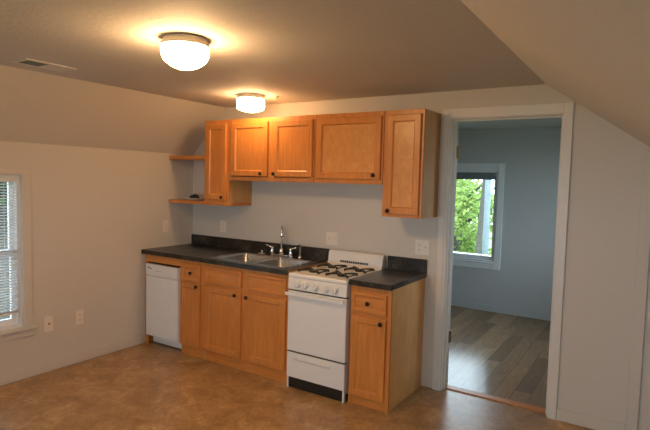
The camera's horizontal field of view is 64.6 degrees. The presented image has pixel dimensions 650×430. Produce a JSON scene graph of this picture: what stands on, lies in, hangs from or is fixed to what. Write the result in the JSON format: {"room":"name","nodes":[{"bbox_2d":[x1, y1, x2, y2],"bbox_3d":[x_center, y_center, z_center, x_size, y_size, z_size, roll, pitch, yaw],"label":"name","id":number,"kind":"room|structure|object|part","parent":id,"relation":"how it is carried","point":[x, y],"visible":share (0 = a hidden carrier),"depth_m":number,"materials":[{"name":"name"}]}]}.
{"room":"kitchen","nodes":[
{"label":"kitchen","id":0,"kind":"room"},
{"bbox_2d":[0,141,192,374],"bbox_3d":[-2.807,0.395,3.370,0.120,1.844,5.020,4,5,32],"label":"wall","id":1,"kind":"structure","parent":0,"point":[94,210],"depth_m":4.47,"materials":[{"name":"paint"}]},
{"bbox_2d":[0,174,21,330],"bbox_3d":[-2.611,0.297,3.667,0.080,1.190,0.818,4,5,32],"label":"window","id":2,"kind":"structure","parent":1,"relation":"in","point":[15,320],"depth_m":3.97,"materials":[{"name":"plastic"}]},
{"bbox_3d":[-2.613,0.569,3.681,0.028,0.575,0.758,4,5,32],"label":"sash","id":3,"kind":"part","parent":2,"relation":"part of","materials":[{"name":"plastic"}]},
{"bbox_2d":[0,178,18,316],"bbox_3d":[-2.562,0.257,3.634,0.036,1.041,0.750,4,5,32],"label":"window blind","id":4,"kind":"object","parent":2,"relation":"attached to","point":[3,180],"visible":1,"depth_m":3.90,"materials":[{"name":"white plastic"}]},
{"bbox_3d":[-2.551,-0.250,3.602,0.025,0.026,0.750,4,5,32],"label":"head rail","id":5,"kind":"part","parent":4,"relation":"part of","materials":[{"name":"white plastic"}]},
{"bbox_3d":[-2.578,0.768,3.670,0.022,0.014,0.747,4,5,32],"label":"rail","id":6,"kind":"part","parent":4,"relation":"part of","materials":[{"name":"white plastic"}]},
{"bbox_3d":[-2.623,0.024,3.660,0.025,0.585,0.758,4,5,32],"label":"sash","id":7,"kind":"part","parent":2,"relation":"part of","materials":[{"name":"plastic"}]},
{"bbox_2d":[0,167,32,327],"bbox_3d":[-2.557,0.277,3.631,0.007,1.244,0.958,4,5,32],"label":"trim","id":8,"kind":"structure","parent":1,"relation":"attached to","point":[26,172],"depth_m":4.00,"materials":[{"name":"paint"}]},
{"bbox_2d":[0,325,36,341],"bbox_3d":[-2.569,0.933,3.675,0.055,0.071,0.983,4,5,32],"label":"trim","id":9,"kind":"structure","parent":1,"relation":"attached to","point":[27,331],"depth_m":3.96,"materials":[{"name":"paint"}]},
{"bbox_2d":[44,315,52,331],"bbox_3d":[-2.242,0.884,4.180,0.018,0.125,0.070,4,5,32],"label":"cable jack","id":10,"kind":"object","parent":1,"relation":"attached to","point":[48,320],"visible":1,"depth_m":4.18,"materials":[{"name":"beige plastic"}]},
{"bbox_2d":[0,335,141,385],"bbox_3d":[-2.916,1.287,3.170,0.014,0.085,4.250,4,5,32],"label":"baseboard","id":11,"kind":"structure","parent":1,"relation":"attached to","point":[34,370],"depth_m":4.32,"materials":[{"name":"paint"}]},
{"bbox_2d":[76,309,83,324],"bbox_3d":[-2.101,0.874,4.408,0.008,0.125,0.070,4,5,32],"label":"wall outlet","id":12,"kind":"object","parent":1,"relation":"attached to","point":[79,313],"visible":1,"depth_m":4.41,"materials":[{"name":"beige plastic"}]},
{"bbox_2d":[163,220,167,231],"bbox_3d":[-1.590,0.111,5.128,0.008,0.120,0.070,4,5,32],"label":"wall outlet","id":13,"kind":"object","parent":1,"relation":"attached to","point":[165,222],"visible":1,"depth_m":5.12,"materials":[{"name":"beige plastic"}]},
{"bbox_2d":[0,306,594,429],"bbox_3d":[0.006,1.433,3.357,4.990,0.080,7.944,4,5,32],"label":"floor","id":14,"kind":"structure","parent":0,"point":[153,385],"depth_m":3.83,"materials":[{"name":"tile"}]},
{"bbox_2d":[145,254,180,342],"bbox_3d":[-1.367,0.805,5.076,0.484,0.873,0.592,4,5,32],"label":"surround","id":15,"kind":"object","parent":14,"relation":"on","point":[149,258],"visible":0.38,"depth_m":4.86,"materials":[{"name":"brown wood"}]},
{"bbox_3d":[-1.496,0.418,4.798,0.447,0.071,0.019,4,5,32],"label":"rail","id":16,"kind":"part","parent":15,"relation":"part of","materials":[{"name":"brown wood"}]},
{"bbox_2d":[146,262,181,348],"bbox_3d":[-1.373,0.851,5.036,0.439,0.787,0.588,4,5,32],"label":"dishwasher","id":17,"kind":"object","parent":14,"relation":"on","point":[162,280],"visible":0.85,"depth_m":4.79,"materials":[{"name":"white metal"}]},
{"bbox_3d":[-1.509,0.523,4.787,0.439,0.107,0.044,4,5,32],"label":"control panel","id":18,"kind":"part","parent":17,"relation":"part of","materials":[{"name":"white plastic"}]},
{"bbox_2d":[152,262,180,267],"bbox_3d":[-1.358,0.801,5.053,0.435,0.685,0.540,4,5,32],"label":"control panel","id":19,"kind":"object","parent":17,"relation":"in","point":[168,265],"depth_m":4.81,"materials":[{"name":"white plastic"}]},
{"bbox_3d":[-1.488,1.197,4.892,0.435,0.086,0.006,4,5,32],"label":"kick plate","id":20,"kind":"part","parent":17,"relation":"part of","materials":[{"name":"white metal"}]},
{"bbox_2d":[180,259,204,358],"bbox_3d":[-1.044,0.829,4.853,0.300,0.873,0.656,4,5,32],"label":"base cabinet","id":21,"kind":"object","parent":14,"relation":"on","point":[192,272],"visible":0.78,"depth_m":4.60,"materials":[{"name":"brown wood"}]},
{"bbox_3d":[-1.196,0.517,4.588,0.238,0.142,0.020,4,5,32],"label":"drawer","id":22,"kind":"part","parent":21,"relation":"part of","materials":[{"name":"brown wood"}]},
{"bbox_3d":[-1.206,0.891,4.613,0.238,0.565,0.020,4,5,32],"label":"door","id":23,"kind":"part","parent":21,"relation":"part of","materials":[{"name":"brown wood"}]},
{"bbox_2d":[204,263,289,382],"bbox_3d":[-0.524,0.864,4.521,0.933,0.873,0.656,4,5,32],"label":"base cabinet","id":24,"kind":"object","parent":14,"relation":"on","point":[246,311],"visible":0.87,"depth_m":4.25,"materials":[{"name":"brown wood"}]},
{"bbox_3d":[-0.877,0.911,4.404,0.415,0.570,0.020,4,5,32],"label":"door","id":25,"kind":"part","parent":24,"relation":"part of","materials":[{"name":"brown wood"}]},
{"bbox_3d":[-0.867,0.528,4.378,0.415,0.140,0.020,4,5,32],"label":"drawer","id":26,"kind":"part","parent":24,"relation":"part of","materials":[{"name":"brown wood"}]},
{"bbox_2d":[141,234,329,274],"bbox_3d":[-0.843,0.333,4.706,1.741,0.141,0.647,4,5,32],"label":"countertop","id":27,"kind":"structure","parent":24,"relation":"on","point":[202,247],"depth_m":4.79,"materials":[{"name":"laminate"}]},
{"bbox_2d":[209,251,323,268],"bbox_3d":[-0.515,0.462,4.502,0.840,0.162,0.550,4,5,32],"label":"sink","id":28,"kind":"object","parent":27,"relation":"in","point":[251,257],"visible":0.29,"depth_m":4.57,"materials":[{"name":"metal"}]},
{"bbox_3d":[-0.707,0.453,4.574,0.384,0.162,0.419,4,5,32],"label":"bowl","id":29,"kind":"part","parent":28,"relation":"part of","materials":[{"name":"metal"}]},
{"bbox_3d":[-0.370,0.476,4.359,0.384,0.162,0.419,4,5,32],"label":"bowl","id":30,"kind":"part","parent":28,"relation":"part of","materials":[{"name":"metal"}]},
{"bbox_2d":[297,244,301,258],"bbox_3d":[-0.224,0.322,4.562,0.040,0.126,0.053,4,5,32],"label":"sprayer","id":31,"kind":"object","parent":28,"relation":"on","point":[299,245],"visible":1,"depth_m":4.56,"materials":[{"name":"silver metal"}]},
{"bbox_2d":[265,225,296,256],"bbox_3d":[-0.413,0.232,4.644,0.351,0.284,0.127,4,5,32],"label":"kitchen faucet","id":32,"kind":"object","parent":27,"relation":"on","point":[281,251],"visible":1,"depth_m":4.67,"materials":[{"name":"silver metal"}]},
{"bbox_3d":[-0.506,0.308,4.749,0.092,0.083,0.043,4,5,32],"label":"handle","id":33,"kind":"part","parent":32,"relation":"part of","materials":[{"name":"silver metal"}]},
{"bbox_3d":[-0.385,0.227,4.625,0.044,0.269,0.143,1,4,-10],"label":"spout","id":34,"kind":"part","parent":32,"relation":"part of","materials":[{"name":"silver metal"}]},
{"bbox_3d":[-0.397,0.365,4.683,0.249,0.014,0.056,4,5,32],"label":"plate","id":35,"kind":"part","parent":32,"relation":"part of","materials":[{"name":"silver metal"}]},
{"bbox_3d":[-0.287,0.324,4.610,0.092,0.083,0.043,4,5,32],"label":"handle","id":36,"kind":"part","parent":32,"relation":"part of","materials":[{"name":"silver metal"}]},
{"bbox_3d":[-0.485,0.938,4.154,0.413,0.570,0.020,4,5,32],"label":"door","id":37,"kind":"part","parent":24,"relation":"part of","materials":[{"name":"brown wood"}]},
{"bbox_3d":[-0.475,0.555,4.128,0.413,0.140,0.020,4,5,32],"label":"drawer","id":38,"kind":"part","parent":24,"relation":"part of","materials":[{"name":"brown wood"}]},
{"bbox_2d":[285,249,385,402],"bbox_3d":[0.088,0.833,4.092,0.534,1.024,0.661,4,5,32],"label":"gas range","id":39,"kind":"object","parent":14,"relation":"on","point":[319,297],"visible":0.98,"depth_m":3.86,"materials":[{"name":"white metal"}]},
{"bbox_3d":[-0.216,0.527,3.899,0.062,0.062,0.035,4,5,32],"label":"knob","id":40,"kind":"part","parent":39,"relation":"part of","materials":[{"name":"white plastic"}]},
{"bbox_3d":[-0.157,0.531,3.862,0.062,0.062,0.035,4,5,32],"label":"knob","id":41,"kind":"part","parent":39,"relation":"part of","materials":[{"name":"white plastic"}]},
{"bbox_3d":[-0.103,1.117,3.873,0.336,0.023,0.012,4,5,32],"label":"drawer pull","id":42,"kind":"part","parent":39,"relation":"part of","materials":[{"name":"white metal"}]},
{"bbox_3d":[-0.079,0.614,3.818,0.520,0.025,0.037,4,5,32],"label":"door handle","id":43,"kind":"part","parent":39,"relation":"part of","materials":[{"name":"white metal"}]},
{"bbox_3d":[-0.078,0.537,3.812,0.062,0.062,0.035,4,5,32],"label":"knob","id":44,"kind":"part","parent":39,"relation":"part of","materials":[{"name":"white plastic"}]},
{"bbox_3d":[-0.076,1.310,3.890,0.490,0.082,0.006,4,5,32],"label":"kick panel","id":45,"kind":"part","parent":39,"relation":"part of","materials":[{"name":"black metal"}]},
{"bbox_3d":[-0.065,0.540,3.823,0.436,0.073,0.008,4,5,32],"label":"panel trim","id":46,"kind":"part","parent":39,"relation":"part of","materials":[{"name":"beige plastic"}]},
{"bbox_3d":[-0.070,1.170,3.883,0.520,0.195,0.038,4,5,32],"label":"broiler drawer","id":47,"kind":"part","parent":39,"relation":"part of","materials":[{"name":"white metal"}]},
{"bbox_3d":[-0.061,0.826,3.860,0.520,0.469,0.038,4,5,32],"label":"oven door","id":48,"kind":"part","parent":39,"relation":"part of","materials":[{"name":"white metal"}]},
{"bbox_3d":[-0.055,0.535,3.839,0.520,0.091,0.042,4,5,32],"label":"control panel","id":49,"kind":"part","parent":39,"relation":"part of","materials":[{"name":"white metal"}]},
{"bbox_3d":[0.003,0.542,3.760,0.062,0.062,0.035,4,5,32],"label":"knob","id":50,"kind":"part","parent":39,"relation":"part of","materials":[{"name":"white plastic"}]},
{"bbox_2d":[289,263,376,284],"bbox_3d":[0.096,0.447,4.066,0.526,0.058,0.585,4,5,32],"label":"cooktop","id":51,"kind":"object","parent":39,"relation":"in","point":[328,273],"depth_m":3.95,"materials":[{"name":"white metal"}]},
{"bbox_3d":[0.065,0.546,3.720,0.062,0.062,0.035,4,5,32],"label":"knob","id":52,"kind":"part","parent":39,"relation":"part of","materials":[{"name":"white plastic"}]},
{"bbox_3d":[0.135,1.326,3.754,0.013,0.088,0.020,4,5,32],"label":"leg","id":53,"kind":"part","parent":39,"relation":"part of","materials":[{"name":"white metal"}]},
{"bbox_2d":[348,278,424,412],"bbox_3d":[0.466,0.932,3.890,0.320,0.873,0.656,4,5,32],"label":"base cabinet","id":54,"kind":"object","parent":14,"relation":"on","point":[386,327],"visible":0.84,"depth_m":3.67,"materials":[{"name":"brown wood"}]},
{"bbox_3d":[0.302,1.017,3.653,0.273,0.583,0.020,4,5,32],"label":"door","id":55,"kind":"part","parent":54,"relation":"part of","materials":[{"name":"brown wood"}]},
{"bbox_3d":[0.312,0.626,3.627,0.273,0.145,0.020,4,5,32],"label":"drawer","id":56,"kind":"part","parent":54,"relation":"part of","materials":[{"name":"brown wood"}]},
{"bbox_3d":[0.320,0.943,3.661,0.320,0.873,0.019,4,5,32],"label":"frame","id":57,"kind":"part","parent":54,"relation":"part of","materials":[{"name":"brown wood"}]},
{"bbox_2d":[349,255,426,290],"bbox_3d":[0.487,0.424,3.859,0.336,0.141,0.647,4,5,32],"label":"countertop","id":58,"kind":"structure","parent":54,"relation":"on","point":[399,272],"depth_m":3.90,"materials":[{"name":"laminate"}]},
{"bbox_3d":[0.611,0.939,3.837,0.018,0.873,0.590,4,5,32],"label":"panel","id":59,"kind":"part","parent":54,"relation":"part of","materials":[{"name":"brown wood"}]},
{"bbox_2d":[0,0,649,154],"bbox_3d":[-0.716,-0.407,2.027,4.990,1.131,5.082,4,5,32],"label":"ceiling","id":60,"kind":"structure","parent":0,"point":[121,93],"depth_m":2.70,"materials":[{"name":"white paint"}]},
{"bbox_2d":[11,58,75,71],"bbox_3d":[-1.806,-0.964,3.312,0.180,0.008,0.325,4,5,32],"label":"ceiling vent","id":61,"kind":"object","parent":60,"relation":"in","point":[25,61],"visible":1,"depth_m":3.29,"materials":[{"name":"metal"}]},
{"bbox_2d":[160,33,209,69],"bbox_3d":[-0.711,-0.816,2.614,0.242,0.154,0.242,4,5,32],"label":"ceiling lamp","id":62,"kind":"object","parent":60,"relation":"attached to","point":[181,51],"visible":1,"depth_m":2.53,"materials":[{"name":"white glass"}]},
{"bbox_2d":[237,93,264,113],"bbox_3d":[-0.621,-0.925,4.299,0.234,0.154,0.234,4,5,32],"label":"ceiling lamp","id":63,"kind":"object","parent":60,"relation":"attached to","point":[251,103],"visible":1,"depth_m":4.21,"materials":[{"name":"white glass"}]},
{"bbox_2d":[193,84,649,429],"bbox_3d":[0.636,0.194,4.212,4.990,2.311,0.125,4,5,32],"label":"wall","id":64,"kind":"structure","parent":0,"point":[606,172],"depth_m":3.51,"materials":[{"name":"paint"}]},
{"bbox_2d":[169,156,204,160],"bbox_3d":[-1.258,-0.564,5.119,0.495,0.036,0.323,4,5,32],"label":"wall shelf","id":65,"kind":"object","parent":64,"relation":"attached to","point":[188,158],"visible":0.71,"depth_m":5.00,"materials":[{"name":"brown wood"}]},
{"bbox_2d":[169,199,251,205],"bbox_3d":[-1.137,-0.125,5.064,0.809,0.030,0.323,4,5,32],"label":"wall shelf","id":66,"kind":"object","parent":64,"relation":"attached to","point":[202,202],"visible":0.87,"depth_m":4.91,"materials":[{"name":"brown wood"}]},
{"bbox_2d":[183,197,203,199],"bbox_3d":[-1.295,-0.159,5.114,0.242,0.024,0.242,4,5,32],"label":"shallow dish","id":67,"kind":"object","parent":66,"relation":"on","point":[186,198],"visible":0.84,"depth_m":5.03,"materials":[{"name":"white ceramic"}]},
{"bbox_2d":[189,194,198,197],"bbox_3d":[-1.291,-0.184,5.116,0.131,0.050,0.050,4,5,32],"label":"dark scrubber","id":68,"kind":"object","parent":67,"relation":"in","point":[193,195],"visible":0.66,"depth_m":5.09,"materials":[{"name":"metal"}]},
{"bbox_2d":[220,221,225,231],"bbox_3d":[-1.030,0.116,5.196,0.075,0.115,0.008,4,5,32],"label":"wall outlet","id":69,"kind":"object","parent":64,"relation":"attached to","point":[222,223],"visible":1,"depth_m":5.19,"materials":[{"name":"beige plastic"}]},
{"bbox_2d":[204,120,251,202],"bbox_3d":[-0.930,-0.502,4.884,0.308,0.757,0.370,4,5,32],"label":"upper cabinet","id":70,"kind":"object","parent":64,"relation":"attached to","point":[218,186],"visible":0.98,"depth_m":4.76,"materials":[{"name":"brown wood"}]},
{"bbox_3d":[-1.008,-0.490,4.758,0.249,0.694,0.020,4,5,32],"label":"door","id":71,"kind":"part","parent":70,"relation":"part of","materials":[{"name":"brown wood"}]},
{"bbox_3d":[-0.999,-0.497,4.776,0.308,0.757,0.019,4,5,32],"label":"frame","id":72,"kind":"part","parent":70,"relation":"part of","materials":[{"name":"brown wood"}]},
{"bbox_2d":[191,234,329,260],"bbox_3d":[-0.675,0.320,4.971,1.738,0.141,0.019,4,5,32],"label":"backsplash","id":73,"kind":"structure","parent":64,"relation":"attached to","point":[241,244],"depth_m":4.96,"materials":[{"name":"laminate"}]},
{"bbox_2d":[229,115,315,182],"bbox_3d":[-0.404,-0.570,4.543,0.926,0.549,0.370,4,5,32],"label":"upper cabinet","id":74,"kind":"object","parent":64,"relation":"attached to","point":[274,149],"visible":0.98,"depth_m":4.40,"materials":[{"name":"brown wood"}]},
{"bbox_3d":[-0.667,-0.579,4.536,0.414,0.470,0.020,4,5,32],"label":"door","id":75,"kind":"part","parent":74,"relation":"part of","materials":[{"name":"brown wood"}]},
{"bbox_3d":[-0.270,-0.551,4.282,0.403,0.470,0.020,4,5,32],"label":"door","id":76,"kind":"part","parent":74,"relation":"part of","materials":[{"name":"brown wood"}]},
{"bbox_2d":[326,232,337,245],"bbox_3d":[0.057,0.208,4.498,0.118,0.116,0.018,4,5,32],"label":"light switch","id":77,"kind":"object","parent":64,"relation":"attached to","point":[331,237],"visible":1,"depth_m":4.50,"materials":[{"name":"beige plastic"}]},
{"bbox_2d":[314,111,384,184],"bbox_3d":[0.251,-0.525,4.126,0.619,0.549,0.370,4,5,32],"label":"upper cabinet","id":78,"kind":"object","parent":64,"relation":"attached to","point":[349,147],"visible":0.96,"depth_m":3.98,"materials":[{"name":"brown wood"}]},
{"bbox_3d":[0.179,-0.518,4.000,0.466,0.368,0.009,4,5,32],"label":"panel","id":79,"kind":"part","parent":78,"relation":"part of","materials":[{"name":"brown wood"}]},
{"bbox_2d":[387,255,426,276],"bbox_3d":[0.656,0.411,4.123,0.336,0.141,0.019,4,5,32],"label":"backsplash","id":80,"kind":"structure","parent":64,"relation":"attached to","point":[394,262],"depth_m":4.11,"materials":[{"name":"laminate"}]},
{"bbox_2d":[382,109,440,218],"bbox_3d":[0.644,-0.379,3.881,0.314,0.787,0.370,4,5,32],"label":"upper cabinet","id":81,"kind":"object","parent":64,"relation":"attached to","point":[412,136],"visible":1,"depth_m":3.76,"materials":[{"name":"brown wood"}]},
{"bbox_3d":[0.571,-0.367,3.757,0.156,0.620,0.009,4,5,32],"label":"panel","id":82,"kind":"part","parent":81,"relation":"part of","materials":[{"name":"brown wood"}]},
{"bbox_3d":[0.569,-0.367,3.754,0.264,0.728,0.020,4,5,32],"label":"door","id":83,"kind":"part","parent":81,"relation":"part of","materials":[{"name":"brown wood"}]},
{"bbox_2d":[415,240,429,254],"bbox_3d":[0.764,0.256,4.048,0.118,0.116,0.018,4,5,32],"label":"light switch","id":84,"kind":"object","parent":64,"relation":"attached to","point":[421,246],"visible":1,"depth_m":4.05,"materials":[{"name":"white plastic"}]},
{"bbox_2d":[432,109,451,390],"bbox_3d":[0.899,0.286,3.959,0.067,2.175,0.024,4,5,32],"label":"trim","id":85,"kind":"structure","parent":64,"relation":"attached to","point":[447,113],"depth_m":3.95,"materials":[{"name":"paint"}]},
{"bbox_2d":[446,385,545,412],"bbox_3d":[1.281,1.386,3.890,0.760,0.009,0.070,4,5,32],"label":"trim","id":86,"kind":"structure","parent":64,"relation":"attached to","point":[495,398],"depth_m":3.87,"materials":[{"name":"brown wood"}]},
{"bbox_2d":[441,114,563,416],"bbox_3d":[1.297,0.337,3.803,0.792,2.114,0.142,4,5,32],"label":"door frame","id":87,"kind":"structure","parent":64,"relation":"in","point":[454,156],"depth_m":3.94,"materials":[{"name":"paint"}]},
{"bbox_2d":[452,103,564,118],"bbox_3d":[1.283,-0.741,3.665,0.776,0.074,0.018,4,5,32],"label":"trim","id":88,"kind":"structure","parent":64,"relation":"attached to","point":[548,108],"depth_m":3.64,"materials":[{"name":"paint"}]},
{"bbox_2d":[547,102,573,419],"bbox_3d":[1.607,0.333,3.511,0.058,2.178,0.018,4,5,32],"label":"trim","id":89,"kind":"structure","parent":64,"relation":"attached to","point":[569,106],"depth_m":3.50,"materials":[{"name":"paint"}]},
{"bbox_2d":[556,408,625,429],"bbox_3d":[1.779,1.390,3.456,0.413,0.085,0.014,4,5,32],"label":"baseboard","id":90,"kind":"structure","parent":64,"relation":"attached to","point":[580,419],"depth_m":3.46,"materials":[{"name":"paint"}]},
{"bbox_2d":[626,152,649,429],"bbox_3d":[2.000,0.527,3.262,0.065,1.844,0.030,4,5,32],"label":"trim","id":91,"kind":"structure","parent":64,"relation":"attached to","point":[643,252],"depth_m":3.25,"materials":[{"name":"paint"}]},
{"bbox_2d":[637,254,649,429],"bbox_3d":[2.278,0.742,3.105,0.595,1.430,0.012,4,5,32],"label":"door","id":92,"kind":"structure","parent":64,"relation":"in","point":[644,402],"depth_m":3.27,"materials":[{"name":"paint"}]},
{"bbox_2d":[451,127,560,313],"bbox_3d":[2.273,0.085,6.488,3.750,2.311,0.120,4,5,32],"label":"wall","id":93,"kind":"structure","parent":0,"point":[530,156],"depth_m":6.33,"materials":[{"name":"paint"}]},
{"bbox_2d":[453,170,497,262],"bbox_3d":[1.819,-0.003,6.810,0.990,1.180,0.160,4,5,32],"label":"window","id":94,"kind":"structure","parent":93,"relation":"in","point":[456,255],"depth_m":6.58,"materials":[{"name":"plastic"}]},
{"bbox_3d":[1.827,0.527,6.879,0.990,0.045,0.080,4,5,32],"label":"exterior sill","id":95,"kind":"part","parent":94,"relation":"part of","materials":[{"name":"plastic"}]},
{"bbox_2d":[456,172,495,179],"bbox_3d":[1.791,-0.512,6.712,0.866,0.091,0.048,4,5,32],"label":"raised blind","id":96,"kind":"object","parent":94,"relation":"attached to","point":[460,175],"visible":0.66,"depth_m":6.60,"materials":[{"name":"white plastic"}]},
{"bbox_3d":[1.792,-0.472,6.718,0.862,0.011,0.036,4,5,32],"label":"rail","id":97,"kind":"part","parent":96,"relation":"part of","materials":[{"name":"white plastic"}]},
{"bbox_3d":[1.794,-0.542,6.713,0.866,0.031,0.040,4,5,32],"label":"head rail","id":98,"kind":"part","parent":96,"relation":"part of","materials":[{"name":"grey plastic"}]},
{"bbox_2d":[453,163,504,269],"bbox_3d":[1.762,-0.003,6.721,1.080,1.340,0.030,4,5,32],"label":"trim","id":99,"kind":"structure","parent":93,"relation":"attached to","point":[500,167],"depth_m":6.48,"materials":[{"name":"plastic"}]},
{"bbox_2d":[451,299,550,320],"bbox_3d":[2.208,1.198,6.505,3.550,0.085,0.014,4,5,32],"label":"baseboard","id":100,"kind":"structure","parent":93,"relation":"attached to","point":[478,306],"depth_m":6.48,"materials":[{"name":"paint"}]},
{"bbox_2d":[459,118,561,129],"bbox_3d":[1.565,-1.060,5.255,3.750,0.100,2.860,4,5,32],"label":"ceiling","id":101,"kind":"structure","parent":0,"point":[548,122],"depth_m":5.88,"materials":[{"name":"paint"}]},
{"label":"outside","id":102,"kind":"structure","parent":0,"visible":0},
{"bbox_2d":[469,223,491,252],"bbox_3d":[3.880,4.034,14.138,80.000,0.100,100.000,4,5,32],"label":"sky","id":103,"kind":"structure","parent":102,"point":[490,233],"depth_m":44.74,"materials":[{"name":"white"}]},
{"bbox_2d":[0,182,9,319],"bbox_3d":[-6.130,0.230,9.887,4.011,7.532,4.012,4,5,32],"label":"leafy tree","id":104,"kind":"object","parent":103,"relation":"on","point":[1,206],"visible":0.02,"depth_m":9.81,"materials":[{"name":"green plant"}]},
{"bbox_2d":[453,179,493,254],"bbox_3d":[3.966,0.810,15.675,5.414,6.131,5.337,4,5,32],"label":"leafy tree","id":105,"kind":"object","parent":103,"relation":"on","point":[463,193],"visible":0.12,"depth_m":15.19,"materials":[{"name":"green plant"}]},
{"bbox_2d":[462,179,493,248],"bbox_3d":[4.269,-0.373,25.272,7.591,7.233,7.306,4,5,32],"label":"leafy tree","id":106,"kind":"object","parent":103,"relation":"on","point":[478,181],"visible":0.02,"depth_m":24.56,"materials":[{"name":"green plant"}]},
{"bbox_2d":[475,180,484,253],"bbox_3d":[4.004,0.731,13.281,0.554,6.599,0.214,2,4,13],"label":"bare trunk","id":107,"kind":"object","parent":103,"relation":"on","point":[481,211],"visible":0.22,"depth_m":13.21,"materials":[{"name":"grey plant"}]},
{"bbox_2d":[482,180,490,254],"bbox_3d":[3.527,0.760,11.229,0.183,6.801,0.154,4,5,32],"label":"post","id":108,"kind":"object","parent":103,"relation":"on","point":[486,223],"visible":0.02,"depth_m":11.15,"materials":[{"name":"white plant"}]}
]}

